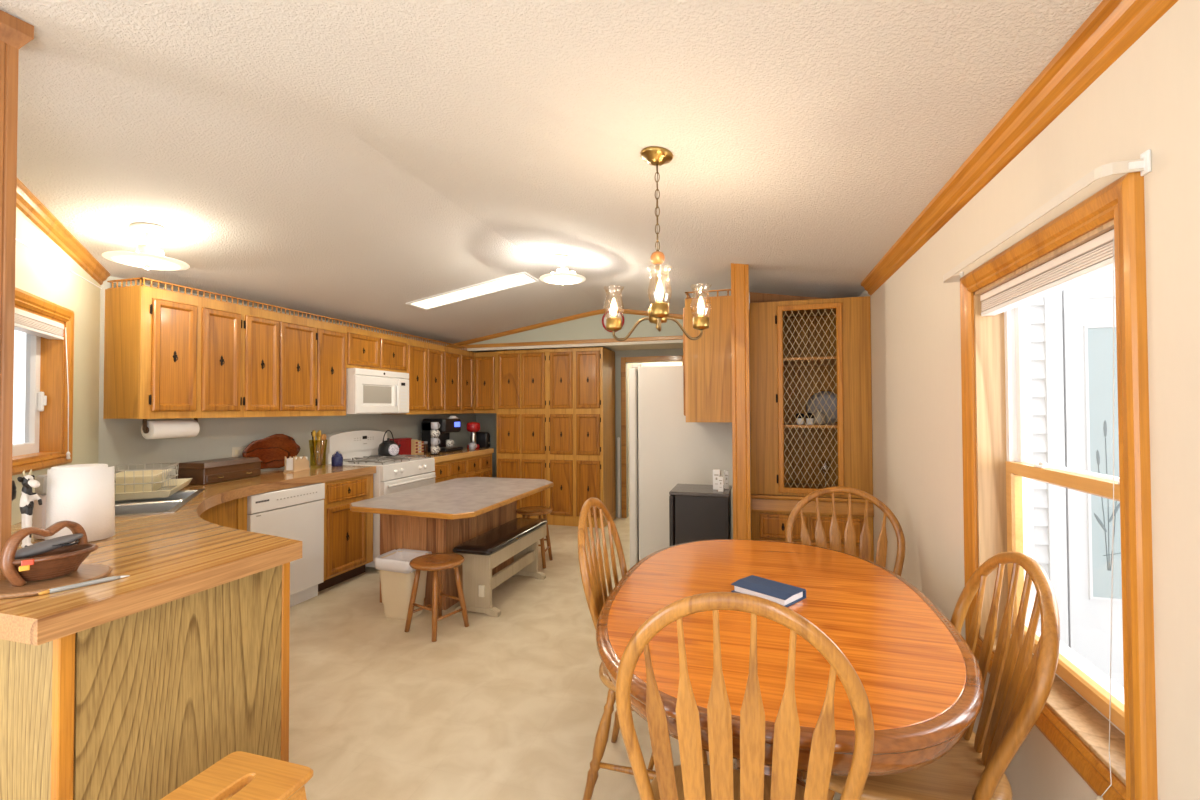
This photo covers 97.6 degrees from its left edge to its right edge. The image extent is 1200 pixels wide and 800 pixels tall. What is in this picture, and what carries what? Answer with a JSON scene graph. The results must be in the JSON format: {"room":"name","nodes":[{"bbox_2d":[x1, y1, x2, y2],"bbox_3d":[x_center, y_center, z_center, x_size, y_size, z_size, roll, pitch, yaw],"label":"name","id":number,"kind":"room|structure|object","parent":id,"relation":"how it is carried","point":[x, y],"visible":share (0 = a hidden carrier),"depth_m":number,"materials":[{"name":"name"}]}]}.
{"room":"kitchen","nodes":[
{"label":"kitchen","id":0,"kind":"room"},
{"bbox_2d":[11,207,100,525],"bbox_3d":[-2.711,0.244,2.464,0.120,2.459,1.550,0,-1,-29],"label":"wall","id":1,"kind":"structure","parent":0,"point":[35,274],"depth_m":2.86,"materials":[{"name":"paint"}]},
{"bbox_2d":[12,287,73,475],"bbox_3d":[-2.628,-0.079,2.342,0.143,0.806,0.945,0,-1,-29],"label":"window","id":2,"kind":"structure","parent":1,"relation":"in","point":[45,445],"depth_m":2.67,"materials":[{"name":"brown wood"}]},
{"bbox_2d":[14,308,70,458],"bbox_3d":[-2.595,-0.049,2.363,0.092,0.698,0.783,0,-1,-29],"label":"window blind","id":3,"kind":"object","parent":2,"relation":"attached to","point":[26,322],"visible":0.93,"depth_m":2.50,"materials":[{"name":"fabric"}]},
{"bbox_2d":[16,239,100,288],"bbox_3d":[-2.660,-0.691,2.510,0.004,0.006,1.550,0,-1,-29],"label":"trim","id":4,"kind":"structure","parent":1,"relation":"attached to","point":[16,239],"depth_m":2.62,"materials":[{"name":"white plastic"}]},
{"bbox_2d":[16,178,109,284],"bbox_3d":[-2.643,-0.848,2.523,0.045,0.274,1.550,0,-1,-29],"label":"trim","id":5,"kind":"structure","parent":1,"relation":"attached to","point":[27,202],"depth_m":2.59,"materials":[{"name":"wood"}]},
{"bbox_2d":[98,276,475,479],"bbox_3d":[-2.457,0.387,5.348,0.120,2.273,4.500,-1,-1,16],"label":"wall","id":6,"kind":"structure","parent":0,"point":[121,441],"depth_m":3.91,"materials":[{"name":"paint"}]},
{"bbox_2d":[103,286,242,418],"bbox_3d":[-2.776,-0.277,3.468,0.332,0.793,0.647,-1,-1,16],"label":"upper cabinet","id":7,"kind":"object","parent":6,"relation":"attached to","point":[168,355],"visible":1,"depth_m":3.27,"materials":[{"name":"brown wood"}]},
{"bbox_2d":[141,418,199,438],"bbox_3d":[-2.762,0.182,3.382,0.115,0.127,0.314,-1,-1,16],"label":"paper towel roll","id":8,"kind":"object","parent":7,"relation":"attached to","point":[160,429],"visible":0.99,"depth_m":3.33,"materials":[{"name":"white paper"}]},
{"bbox_2d":[107,277,471,351],"bbox_3d":[-2.338,-0.675,5.036,0.302,0.055,3.865,-1,-1,16],"label":"rail","id":9,"kind":"object","parent":7,"relation":"on","point":[140,278],"visible":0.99,"depth_m":3.87,"materials":[{"name":"wood"}]},
{"bbox_2d":[232,446,246,456],"bbox_3d":[-2.772,0.399,4.038,0.008,0.075,0.120,-1,-1,16],"label":"wall outlet","id":10,"kind":"object","parent":6,"relation":"attached to","point":[236,451],"visible":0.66,"depth_m":4.02,"materials":[{"name":"beige plastic"}]},
{"bbox_2d":[242,306,316,416],"bbox_3d":[-2.594,-0.267,4.093,0.332,0.793,0.655,-1,-1,16],"label":"upper cabinet","id":11,"kind":"object","parent":6,"relation":"attached to","point":[279,350],"visible":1,"depth_m":4.00,"materials":[{"name":"brown wood"}]},
{"bbox_2d":[315,321,346,415],"bbox_3d":[-2.454,-0.259,4.571,0.332,0.793,0.342,-1,-1,16],"label":"upper cabinet","id":12,"kind":"object","parent":6,"relation":"attached to","point":[331,342],"visible":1,"depth_m":4.52,"materials":[{"name":"brown wood"}]},
{"bbox_2d":[346,327,406,372],"bbox_3d":[-2.288,-0.464,5.146,0.332,0.365,0.849,-1,-1,16],"label":"upper cabinet","id":13,"kind":"object","parent":6,"relation":"attached to","point":[365,349],"visible":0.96,"depth_m":5.05,"materials":[{"name":"brown wood"}]},
{"bbox_2d":[346,368,408,413],"bbox_3d":[-2.246,-0.073,5.088,0.439,0.412,0.761,-1,-1,16],"label":"microwave","id":14,"kind":"object","parent":13,"relation":"attached to","point":[368,391],"visible":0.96,"depth_m":4.93,"materials":[{"name":"white plastic"}]},
{"bbox_2d":[396,339,443,414],"bbox_3d":[-2.073,-0.238,5.877,0.332,0.793,0.683,-1,-1,16],"label":"upper cabinet","id":15,"kind":"object","parent":6,"relation":"attached to","point":[425,361],"visible":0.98,"depth_m":5.80,"materials":[{"name":"brown wood"}]},
{"bbox_2d":[443,346,473,413],"bbox_3d":[-1.879,-0.227,6.542,0.332,0.793,0.702,-1,-1,16],"label":"upper cabinet","id":16,"kind":"object","parent":6,"relation":"attached to","point":[458,364],"visible":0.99,"depth_m":6.46,"materials":[{"name":"brown wood"}]},
{"bbox_2d":[0,0,1102,352],"bbox_3d":[-0.973,-0.977,2.123,4.860,0.496,10.100,-1,-1,16],"label":"ceiling","id":17,"kind":"structure","parent":0,"point":[355,161],"depth_m":2.01,"materials":[{"name":"white paint"}]},
{"bbox_2d":[102,222,189,269],"bbox_3d":[-2.376,-0.801,2.758,0.350,0.227,0.350,-1,-1,16],"label":"ceiling light","id":18,"kind":"object","parent":17,"relation":"attached to","point":[147,256],"visible":1,"depth_m":2.72,"materials":[{"name":"glass"}]},
{"bbox_2d":[406,271,538,309],"bbox_3d":[-1.154,-0.977,4.734,1.170,0.218,0.310,-1,-1,16],"label":"panel light","id":19,"kind":"object","parent":17,"relation":"attached to","point":[522,278],"visible":1,"depth_m":4.72,"materials":[{"name":"white plastic"}]},
{"bbox_2d":[540,254,585,284],"bbox_3d":[-0.282,-0.986,3.974,0.350,0.223,0.350,-1,-1,16],"label":"ceiling light","id":20,"kind":"object","parent":17,"relation":"attached to","point":[562,277],"visible":1,"depth_m":3.93,"materials":[{"name":"glass"}]},
{"bbox_2d":[606,146,708,340],"bbox_3d":[0.198,-0.609,2.036,0.431,0.733,0.406,-1,-1,16],"label":"chandelier","id":21,"kind":"object","parent":17,"relation":"hanging from","point":[658,312],"visible":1,"depth_m":2.05,"materials":[{"name":"gold metal"}]},
{"bbox_2d":[602,311,623,331],"bbox_3d":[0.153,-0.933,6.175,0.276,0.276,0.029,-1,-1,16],"label":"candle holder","id":22,"kind":"object","parent":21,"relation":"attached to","point":[607,314],"visible":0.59,"depth_m":6.19,"materials":[{"name":"metal"}]},
{"bbox_2d":[289,503,840,799],"bbox_3d":[-0.910,1.501,2.690,5.120,0.060,11.100,-1,-1,16],"label":"floor","id":23,"kind":"structure","parent":0,"point":[510,705],"depth_m":2.59,"materials":[{"name":"plastic"}]},
{"bbox_2d":[0,562,289,799],"bbox_3d":[-1.748,1.025,1.799,0.986,0.868,0.695,-1,-1,16],"label":"base cabinet","id":24,"kind":"object","parent":23,"relation":"on","point":[136,706],"visible":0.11,"depth_m":1.54,"materials":[{"name":"brown wood"}]},
{"bbox_2d":[0,464,375,645],"bbox_3d":[-2.188,0.581,2.926,1.455,0.062,3.742,0,-1,-18],"label":"countertop","id":25,"kind":"structure","parent":24,"relation":"on","point":[167,557],"depth_m":1.75,"materials":[{"name":"laminate"}]},
{"bbox_2d":[12,480,16,500],"bbox_3d":[-2.157,0.409,1.879,0.092,0.245,0.092,-1,-1,16],"label":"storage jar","id":26,"kind":"object","parent":25,"relation":"on","point":[14,488],"visible":0.24,"depth_m":1.90,"materials":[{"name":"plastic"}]},
{"bbox_2d":[0,10,33,580],"bbox_3d":[-1.758,-0.288,1.474,0.159,1.622,0.159,-1,-1,16],"label":"wooden post","id":27,"kind":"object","parent":25,"relation":"on","point":[15,33],"depth_m":1.50,"materials":[{"name":"brown wood"}]},
{"bbox_2d":[17,469,41,547],"bbox_3d":[-2.037,0.390,1.881,0.072,0.281,0.058,0,-1,-4],"label":"cow figurine","id":28,"kind":"object","parent":25,"relation":"on","point":[28,481],"visible":0.88,"depth_m":1.87,"materials":[{"name":"ceramic"}]},
{"bbox_2d":[32,474,46,539],"bbox_3d":[-2.132,0.411,2.033,0.080,0.244,0.070,-1,-1,16],"label":"canister","id":29,"kind":"object","parent":25,"relation":"on","point":[39,511],"visible":0.3,"depth_m":2.00,"materials":[{"name":"ceramic"}]},
{"bbox_2d":[0,564,111,598],"bbox_3d":[-1.588,0.516,1.502,0.280,0.013,0.280,-1,-1,16],"label":"wooden trivet","id":30,"kind":"object","parent":25,"relation":"on","point":[85,572],"visible":0.69,"depth_m":1.47,"materials":[{"name":"brown wood"}]},
{"bbox_2d":[0,521,97,586],"bbox_3d":[-1.584,0.434,1.502,0.161,0.158,0.215,-1,-1,44],"label":"basket","id":31,"kind":"object","parent":30,"relation":"on","point":[61,561],"visible":0.9,"depth_m":1.47,"materials":[{"name":"brown wood"}]},
{"bbox_2d":[19,559,33,571],"bbox_3d":[-1.552,0.447,1.421,0.009,0.028,0.028,-1,-1,44],"label":"wrapper","id":32,"kind":"object","parent":31,"relation":"in","point":[25,564],"visible":1,"depth_m":1.42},
{"bbox_2d":[15,534,83,559],"bbox_3d":[-1.593,0.421,1.505,0.060,0.048,0.166,-1,-1,29],"label":"glasses case","id":33,"kind":"object","parent":31,"relation":"in","point":[44,546],"visible":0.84,"depth_m":1.49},
{"bbox_2d":[45,464,114,543],"bbox_3d":[-1.982,0.391,2.001,0.180,0.281,0.178,-1,-1,16],"label":"paper towel roll","id":34,"kind":"object","parent":25,"relation":"on","point":[82,494],"visible":0.81,"depth_m":1.95,"materials":[{"name":"paper"}]},
{"bbox_2d":[38,575,129,594],"bbox_3d":[-1.441,0.516,1.473,0.012,0.012,0.187,-1,-1,33],"label":"pen","id":35,"kind":"object","parent":25,"relation":"on","point":[58,589],"visible":1,"depth_m":1.46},
{"bbox_2d":[115,481,204,516],"bbox_3d":[-2.469,0.543,2.773,0.500,0.347,0.840,0,-1,-29],"label":"sink","id":36,"kind":"object","parent":25,"relation":"in","point":[171,504],"visible":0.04,"depth_m":2.81,"materials":[{"name":"metal"}]},
{"bbox_2d":[115,478,192,500],"bbox_3d":[-2.675,0.525,3.077,0.370,0.046,0.590,0,-1,-29],"label":"tray","id":37,"kind":"object","parent":36,"relation":"on","point":[181,483],"visible":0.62,"depth_m":2.88,"materials":[{"name":"beige plastic"}]},
{"bbox_2d":[114,462,179,492],"bbox_3d":[-2.668,0.461,3.042,0.295,0.151,0.404,0,-1,-29],"label":"dish rack","id":38,"kind":"object","parent":37,"relation":"in","point":[168,487],"visible":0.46,"depth_m":3.06,"materials":[{"name":"grey metal"}]},
{"bbox_2d":[116,469,170,492],"bbox_3d":[-2.667,0.477,3.042,0.234,0.106,0.344,0,-1,-29],"label":"plastic tub","id":39,"kind":"object","parent":38,"relation":"in","point":[131,477],"visible":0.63,"depth_m":2.94,"materials":[{"name":"plastic"}]},
{"bbox_2d":[174,457,262,484],"bbox_3d":[-2.677,0.494,3.713,0.246,0.140,0.494,0,-1,8],"label":"wooden chest","id":40,"kind":"object","parent":25,"relation":"on","point":[203,472],"visible":0.94,"depth_m":3.59,"materials":[{"name":"brown wood"}]},
{"bbox_2d":[242,434,300,468],"bbox_3d":[-2.656,0.418,4.256,0.108,0.288,0.529,-1,-1,16],"label":"wooden platter","id":41,"kind":"object","parent":25,"relation":"on","point":[272,450],"visible":0.71,"depth_m":4.27,"materials":[{"name":"wood"}]},
{"bbox_2d":[284,456,309,471],"bbox_3d":[-2.460,0.512,4.263,0.088,0.125,0.212,0,-1,2],"label":"napkin holder","id":42,"kind":"object","parent":25,"relation":"on","point":[295,464],"visible":1,"depth_m":4.20,"materials":[{"name":"beige wood"}]},
{"bbox_2d":[331,450,342,466],"bbox_3d":[-2.300,0.510,4.596,0.092,0.138,0.092,-1,-1,16],"label":"jar","id":43,"kind":"object","parent":25,"relation":"on","point":[337,458],"visible":1,"depth_m":4.56,"materials":[{"name":"blue ceramic"}]},
{"bbox_3d":[-2.427,0.461,4.520,0.144,0.235,0.144,-1,-1,16],"label":"vase","id":44,"kind":"object","parent":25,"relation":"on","visible":0},
{"bbox_2d":[312,430,316,464],"bbox_3d":[-2.434,0.408,4.481,0.032,0.301,0.050,-1,-1,16],"label":"utensil","id":45,"kind":"object","parent":44,"relation":"in","point":[313,431],"visible":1,"depth_m":4.48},
{"bbox_2d":[318,430,320,464],"bbox_3d":[-2.402,0.408,4.489,0.049,0.301,0.023,-1,-1,38],"label":"utensil","id":46,"kind":"object","parent":44,"relation":"in","point":[319,431],"visible":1,"depth_m":4.49,"materials":[{"name":"wood"}]},
{"bbox_2d":[199,499,236,528],"bbox_3d":[-1.903,1.039,2.594,0.314,0.868,1.756,1,-1,-39],"label":"base cabinet","id":47,"kind":"object","parent":23,"relation":"on","point":[223,514],"visible":0.02,"depth_m":3.29,"materials":[{"name":"brown wood"}]},
{"bbox_2d":[160,751,312,799],"bbox_3d":[-0.946,1.222,1.327,0.306,0.450,0.336,-1,-1,16],"label":"step stool","id":48,"kind":"object","parent":23,"relation":"on","point":[264,778],"visible":1,"depth_m":1.38,"materials":[{"name":"brown wood"}]},
{"bbox_2d":[237,483,324,606],"bbox_3d":[-2.486,1.062,3.776,0.594,0.868,0.688,-1,-1,16],"label":"dishwasher","id":49,"kind":"object","parent":23,"relation":"on","point":[296,513],"visible":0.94,"depth_m":3.80,"materials":[{"name":"white metal"}]},
{"bbox_2d":[318,474,372,591],"bbox_3d":[-2.336,1.072,4.394,0.635,0.868,0.576,-1,-1,16],"label":"base cabinet","id":50,"kind":"object","parent":23,"relation":"on","point":[348,535],"visible":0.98,"depth_m":4.29,"materials":[{"name":"brown wood"}]},
{"bbox_2d":[321,430,435,567],"bbox_3d":[-2.077,0.886,5.042,0.732,1.180,0.778,-1,-1,16],"label":"gas stove","id":51,"kind":"object","parent":23,"relation":"on","point":[397,473],"visible":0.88,"depth_m":4.89,"materials":[{"name":"white metal"}]},
{"bbox_2d":[328,456,433,466],"bbox_3d":[-2.091,0.590,5.051,0.625,0.017,0.778,-1,-1,16],"label":"cooktop","id":52,"kind":"object","parent":51,"relation":"in","point":[387,461],"depth_m":4.93,"materials":[{"name":"white metal"}]},
{"bbox_2d":[378,430,400,455],"bbox_3d":[-2.118,0.428,5.264,0.205,0.256,0.210,0,-1,-13],"label":"kettle","id":53,"kind":"object","parent":51,"relation":"on","point":[388,447],"visible":1,"depth_m":5.20,"materials":[{"name":"black metal"}]},
{"bbox_2d":[374,549,431,619],"bbox_3d":[-1.365,1.281,3.655,0.314,0.417,0.273,-1,-1,16],"label":"waste bin","id":54,"kind":"object","parent":23,"relation":"on","point":[397,576],"visible":0.76,"depth_m":3.56,"materials":[{"name":"plastic"}]},
{"bbox_2d":[404,553,468,641],"bbox_3d":[-1.057,1.260,3.408,0.344,0.453,0.344,-1,-1,33],"label":"round stool","id":55,"kind":"object","parent":23,"relation":"on","point":[435,562],"visible":1,"depth_m":3.37,"materials":[{"name":"brown wood"}]},
{"bbox_2d":[350,477,553,609],"bbox_3d":[-1.110,1.125,4.309,1.035,0.750,1.715,-1,-1,16],"label":"kitchen island","id":56,"kind":"object","parent":23,"relation":"on","point":[438,517],"visible":0.56,"depth_m":3.85,"materials":[{"name":"grey laminate"}]},
{"bbox_2d":[432,453,491,482],"bbox_3d":[-1.836,1.100,6.105,0.635,0.868,1.375,-1,-1,16],"label":"base cabinet","id":57,"kind":"object","parent":23,"relation":"on","point":[481,465],"visible":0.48,"depth_m":6.04,"materials":[{"name":"brown wood"}]},
{"bbox_2d":[405,448,493,462],"bbox_3d":[-1.844,0.635,6.111,0.625,0.062,1.382,-1,-1,16],"label":"countertop","id":58,"kind":"structure","parent":57,"relation":"on","point":[444,456],"depth_m":5.98,"materials":[{"name":"laminate"}]},
{"bbox_2d":[390,438,411,454],"bbox_3d":[-2.139,0.504,5.612,0.148,0.184,0.218,-1,-1,16],"label":"tin","id":59,"kind":"object","parent":58,"relation":"on","point":[405,448],"visible":0.69,"depth_m":5.58,"materials":[{"name":"metal"}]},
{"bbox_2d":[411,439,417,454],"bbox_3d":[-2.048,0.515,5.743,0.102,0.164,0.048,-1,-1,16],"label":"box","id":60,"kind":"object","parent":58,"relation":"on","point":[414,443],"visible":0.74,"depth_m":5.72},
{"bbox_2d":[421,418,462,451],"bbox_3d":[-1.874,0.413,6.239,0.340,0.383,0.380,-1,-1,16],"label":"coffee maker","id":61,"kind":"object","parent":58,"relation":"on","point":[447,425],"visible":0.73,"depth_m":6.10,"materials":[{"name":"black plastic"}]},
{"bbox_2d":[466,422,479,448],"bbox_3d":[-1.582,0.443,6.560,0.170,0.335,0.170,-1,-1,16],"label":"coffee maker","id":62,"kind":"object","parent":58,"relation":"on","point":[473,427],"visible":0.76,"depth_m":6.51,"materials":[{"name":"red plastic"}]},
{"bbox_2d":[470,432,489,447],"bbox_3d":[-1.517,0.505,6.670,0.261,0.205,0.110,-1,-1,16],"label":"toaster","id":63,"kind":"object","parent":58,"relation":"on","point":[482,438],"visible":0.64,"depth_m":6.61,"materials":[{"name":"black plastic"}]},
{"bbox_2d":[453,518,546,616],"bbox_3d":[-0.731,1.255,4.079,0.330,0.478,1.060,-1,-1,16],"label":"bench","id":64,"kind":"object","parent":23,"relation":"on","point":[518,538],"visible":0.94,"depth_m":3.77,"materials":[{"name":"beige wood"}]},
{"bbox_2d":[479,585,484,596],"bbox_3d":[-0.817,1.317,3.622,0.040,0.080,0.021,-1,-1,16],"label":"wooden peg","id":65,"kind":"object","parent":64,"relation":"attached to","point":[481,587],"visible":1,"depth_m":3.61,"materials":[{"name":"wood"}]},
{"bbox_2d":[496,349,547,522],"bbox_3d":[-0.902,0.459,6.855,0.700,2.168,0.612,-1,-1,16],"label":"pantry cabinet","id":66,"kind":"object","parent":23,"relation":"on","point":[521,375],"visible":0.74,"depth_m":6.57,"materials":[{"name":"brown wood"}]},
{"bbox_2d":[516,506,552,567],"bbox_3d":[-0.606,1.258,4.845,0.330,0.502,0.330,0,-1,8],"label":"round stool","id":67,"kind":"object","parent":23,"relation":"on","point":[529,511],"visible":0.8,"depth_m":4.79,"materials":[{"name":"brown wood"}]},
{"bbox_2d":[548,347,615,527],"bbox_3d":[-0.226,0.453,6.658,0.709,2.168,0.612,-1,-1,16],"label":"pantry cabinet","id":68,"kind":"object","parent":23,"relation":"on","point":[581,381],"visible":0.95,"depth_m":6.39,"materials":[{"name":"brown wood"}]},
{"bbox_2d":[578,497,707,799],"bbox_3d":[0.197,0.921,1.996,0.510,1.073,0.502,-1,-1,16],"label":"dining chair","id":69,"kind":"object","parent":23,"relation":"on","point":[592,574],"visible":0.48,"depth_m":1.91,"materials":[{"name":"brown wood"}]},
{"bbox_2d":[629,364,732,568],"bbox_3d":[0.750,0.599,4.694,0.911,1.800,0.850,-1,-1,16],"label":"refrigerator","id":70,"kind":"object","parent":23,"relation":"on","point":[666,451],"visible":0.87,"depth_m":4.33,"materials":[{"name":"metal"}]},
{"bbox_2d":[669,484,731,545],"bbox_3d":[0.712,1.050,3.670,0.397,0.862,0.400,-1,-1,16],"label":"mini fridge","id":71,"kind":"object","parent":23,"relation":"on","point":[697,512],"visible":0.42,"depth_m":3.50,"materials":[{"name":"black plastic"}]},
{"bbox_2d":[713,469,720,489],"bbox_3d":[0.809,0.550,3.630,0.050,0.135,0.041,-1,-1,22],"label":"box","id":72,"kind":"object","parent":71,"relation":"on","point":[716,473],"visible":0.8,"depth_m":3.61,"materials":[{"name":"white cardboard"}]},
{"bbox_2d":[718,476,723,491],"bbox_3d":[0.816,0.566,3.545,0.035,0.100,0.041,-1,-1,15],"label":"box","id":73,"kind":"object","parent":71,"relation":"on","point":[720,478],"visible":1,"depth_m":3.53,"materials":[{"name":"white cardboard"}]},
{"bbox_2d":[724,470,728,488],"bbox_3d":[0.884,0.556,3.671,0.030,0.125,0.041,0,-1,8],"label":"box","id":74,"kind":"object","parent":71,"relation":"on","point":[726,472],"visible":1,"depth_m":3.65,"materials":[{"name":"white cardboard"}]},
{"bbox_2d":[615,592,873,799],"bbox_3d":[0.318,0.908,1.196,0.500,1.071,0.434,-1,-1,16],"label":"dining chair","id":75,"kind":"object","parent":23,"relation":"on","point":[692,779],"visible":1,"depth_m":1.02,"materials":[{"name":"brown wood"}]},
{"bbox_2d":[596,539,983,786],"bbox_3d":[0.592,1.069,1.854,1.117,0.758,1.655,-1,-1,16],"label":"dining table","id":76,"kind":"object","parent":23,"relation":"on","point":[923,684],"visible":0.7,"depth_m":1.45,"materials":[{"name":"brown wood"}]},
{"bbox_2d":[731,575,805,606],"bbox_3d":[0.595,0.673,1.859,0.142,0.034,0.210,1,-1,-42],"label":"book","id":77,"kind":"object","parent":76,"relation":"on","point":[786,595],"visible":0.96,"depth_m":1.83,"materials":[{"name":"paper"}]},
{"bbox_2d":[749,296,873,561],"bbox_3d":[1.517,0.398,3.872,0.777,2.168,0.645,-1,-1,16],"label":"china hutch","id":78,"kind":"object","parent":23,"relation":"on","point":[800,349],"visible":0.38,"depth_m":3.64,"materials":[{"name":"brown wood"}]},
{"bbox_2d":[796,413,803,424],"bbox_3d":[1.428,0.135,3.748,0.057,0.082,0.056,-1,-1,16],"label":"cup","id":79,"kind":"object","parent":78,"relation":"on","point":[799,419],"visible":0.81,"depth_m":3.73,"materials":[{"name":"white ceramic"}]},
{"bbox_2d":[806,413,813,424],"bbox_3d":[1.491,0.134,3.730,0.057,0.082,0.056,-1,-1,16],"label":"cup","id":80,"kind":"object","parent":78,"relation":"on","point":[808,414],"visible":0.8,"depth_m":3.71,"materials":[{"name":"white ceramic"}]},
{"bbox_2d":[783,356,836,365],"bbox_3d":[1.521,-0.284,3.905,0.737,0.018,0.560,-1,-1,16],"label":"shelf","id":81,"kind":"object","parent":78,"relation":"attached to","point":[825,361],"depth_m":3.78,"materials":[{"name":"wood"}]},
{"bbox_2d":[784,423,836,427],"bbox_3d":[1.523,0.188,3.897,0.737,0.018,0.560,-1,-1,16],"label":"shelf","id":82,"kind":"object","parent":78,"relation":"attached to","point":[789,425],"depth_m":3.64,"materials":[{"name":"wood"}]},
{"bbox_2d":[813,409,826,424],"bbox_3d":[1.553,0.120,3.775,0.146,0.112,0.109,-1,-1,16],"label":"teapot","id":83,"kind":"object","parent":78,"relation":"on","point":[819,419],"visible":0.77,"depth_m":3.73,"materials":[{"name":"ceramic"}]},
{"bbox_2d":[806,391,836,423],"bbox_3d":[1.727,0.061,4.029,0.269,0.261,0.067,-1,-1,24],"label":"plate","id":84,"kind":"object","parent":78,"relation":"on","point":[819,396],"visible":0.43,"depth_m":4.04,"materials":[{"name":"ceramic"}]},
{"bbox_2d":[785,486,904,575],"bbox_3d":[1.175,0.952,2.463,0.554,1.020,0.510,-1,-1,16],"label":"dining chair","id":85,"kind":"object","parent":23,"relation":"on","point":[849,534],"visible":0.23,"depth_m":2.66,"materials":[{"name":"brown wood"}]},
{"bbox_2d":[802,552,1059,799],"bbox_3d":[0.884,0.939,1.540,0.653,1.015,0.570,-1,-1,18],"label":"dining chair","id":86,"kind":"object","parent":23,"relation":"on","point":[1019,687],"visible":0.63,"depth_m":1.39,"materials":[{"name":"brown wood"}]},
{"bbox_2d":[468,314,682,344],"bbox_3d":[-0.206,-0.867,6.336,3.670,0.416,0.080,-1,-1,16],"label":"wall","id":87,"kind":"structure","parent":0,"point":[591,327],"depth_m":6.27,"materials":[{"name":"paint"}]},
{"bbox_2d":[446,308,682,346],"bbox_3d":[-0.222,-0.880,6.283,3.670,0.415,0.030,-1,-1,16],"label":"trim","id":88,"kind":"structure","parent":87,"relation":"attached to","point":[602,311],"depth_m":6.37,"materials":[{"name":"wood"}]},
{"bbox_2d":[451,335,682,348],"bbox_3d":[-0.220,-0.697,6.283,3.670,0.045,0.025,-1,-1,16],"label":"trim","id":89,"kind":"structure","parent":87,"relation":"attached to","point":[658,338],"depth_m":6.31,"materials":[{"name":"wood"}]},
{"bbox_2d":[462,340,682,350],"bbox_3d":[-0.222,-0.657,6.290,3.662,0.036,0.010,-1,-1,16],"label":"trim","id":90,"kind":"structure","parent":87,"relation":"attached to","point":[659,341],"depth_m":6.30,"materials":[{"name":"wood"}]},
{"bbox_2d":[476,348,682,517],"bbox_3d":[0.338,0.250,7.503,4.280,2.600,1.200,-1,-1,16],"label":"wall","id":91,"kind":"structure","parent":0,"point":[487,421],"depth_m":6.92,"materials":[{"name":"paint"}]},
{"bbox_2d":[474,352,495,412],"bbox_3d":[-1.544,-0.218,7.111,0.655,0.793,0.622,-1,-1,16],"label":"upper cabinet","id":92,"kind":"object","parent":91,"relation":"attached to","point":[484,362],"visible":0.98,"depth_m":6.79,"materials":[{"name":"brown wood"}]},
{"bbox_2d":[617,437,619,517],"bbox_3d":[0.247,1.014,6.856,0.035,1.050,0.030,-1,-1,16],"label":"trim","id":93,"kind":"structure","parent":91,"relation":"attached to","point":[618,438],"depth_m":6.84,"materials":[{"name":"white wood"}]},
{"bbox_2d":[621,355,682,517],"bbox_3d":[0.693,0.485,6.761,0.865,2.100,0.018,-1,-1,16],"label":"trim","id":94,"kind":"structure","parent":91,"relation":"attached to","point":[624,360],"depth_m":6.86,"materials":[{"name":"wood"}]},
{"bbox_2d":[749,316,751,539],"bbox_3d":[1.758,0.348,4.888,0.890,2.300,3.020,-1,-1,16],"label":"wall partition","id":95,"kind":"structure","parent":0,"point":[749,316],"depth_m":4.32,"materials":[{"name":"wood"}]},
{"bbox_2d":[683,289,731,422],"bbox_3d":[0.827,-0.299,3.926,0.346,0.918,0.590,-1,-1,16],"label":"upper cabinet","id":96,"kind":"object","parent":95,"relation":"attached to","point":[707,360],"depth_m":3.64,"materials":[{"name":"brown wood"}]},
{"bbox_2d":[731,263,750,539],"bbox_3d":[0.944,0.283,3.507,0.113,2.388,0.110,-1,-1,16],"label":"wooden post","id":97,"kind":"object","parent":95,"relation":"attached to","point":[739,272],"depth_m":3.46,"materials":[{"name":"wood"}]},
{"bbox_2d":[750,292,826,302],"bbox_3d":[1.599,-0.788,4.182,0.780,0.209,0.040,-1,-1,16],"label":"trim","id":98,"kind":"structure","parent":95,"relation":"attached to","point":[755,297],"depth_m":4.22,"materials":[{"name":"brown wood"}]},
{"bbox_2d":[859,0,1199,799],"bbox_3d":[0.999,0.290,0.433,0.150,2.268,7.800,-1,-1,16],"label":"wall","id":99,"kind":"structure","parent":0,"point":[1149,97],"depth_m":1.16,"materials":[{"name":"beige paint"}]},
{"bbox_2d":[861,0,1177,295],"bbox_3d":[0.789,-0.796,0.126,0.062,0.090,7.060,-1,-1,16],"label":"trim","id":100,"kind":"structure","parent":99,"relation":"attached to","point":[1114,26],"depth_m":1.38,"materials":[{"name":"brown wood"}]},
{"bbox_2d":[943,149,1150,282],"bbox_3d":[1.194,-0.466,1.522,0.072,0.045,0.991,-1,-1,16],"label":"curtain rod","id":101,"kind":"object","parent":99,"relation":"attached to","point":[1143,164],"visible":0.89,"depth_m":1.21,"materials":[{"name":"metal"}]},
{"bbox_2d":[960,171,1157,799],"bbox_3d":[1.321,0.220,1.462,0.246,1.364,0.922,-1,-1,16],"label":"window","id":102,"kind":"structure","parent":99,"relation":"in","point":[999,469],"depth_m":1.34,"materials":[{"name":"brown wood"}]},
{"bbox_2d":[980,229,1114,799],"bbox_3d":[1.237,0.275,1.486,0.099,1.302,0.746,-1,-1,16],"label":"window blind","id":103,"kind":"object","parent":102,"relation":"attached to","point":[1096,257],"visible":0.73,"depth_m":1.39,"materials":[{"name":"fabric"}]},
{"bbox_2d":[1029,269,1114,646],"bbox_3d":[3.616,0.288,2.727,3.590,2.730,0.130,-1,-1,16],"label":"wall","id":104,"kind":"structure","parent":0,"point":[1045,313],"depth_m":2.97,"materials":[{"name":"white"}]},
{"bbox_2d":[1062,288,1123,687],"bbox_3d":[2.802,0.520,2.909,0.360,2.280,0.030,-1,-1,16],"label":"door","id":105,"kind":"structure","parent":104,"relation":"in","point":[1087,314],"depth_m":2.92,"materials":[{"name":"white"}]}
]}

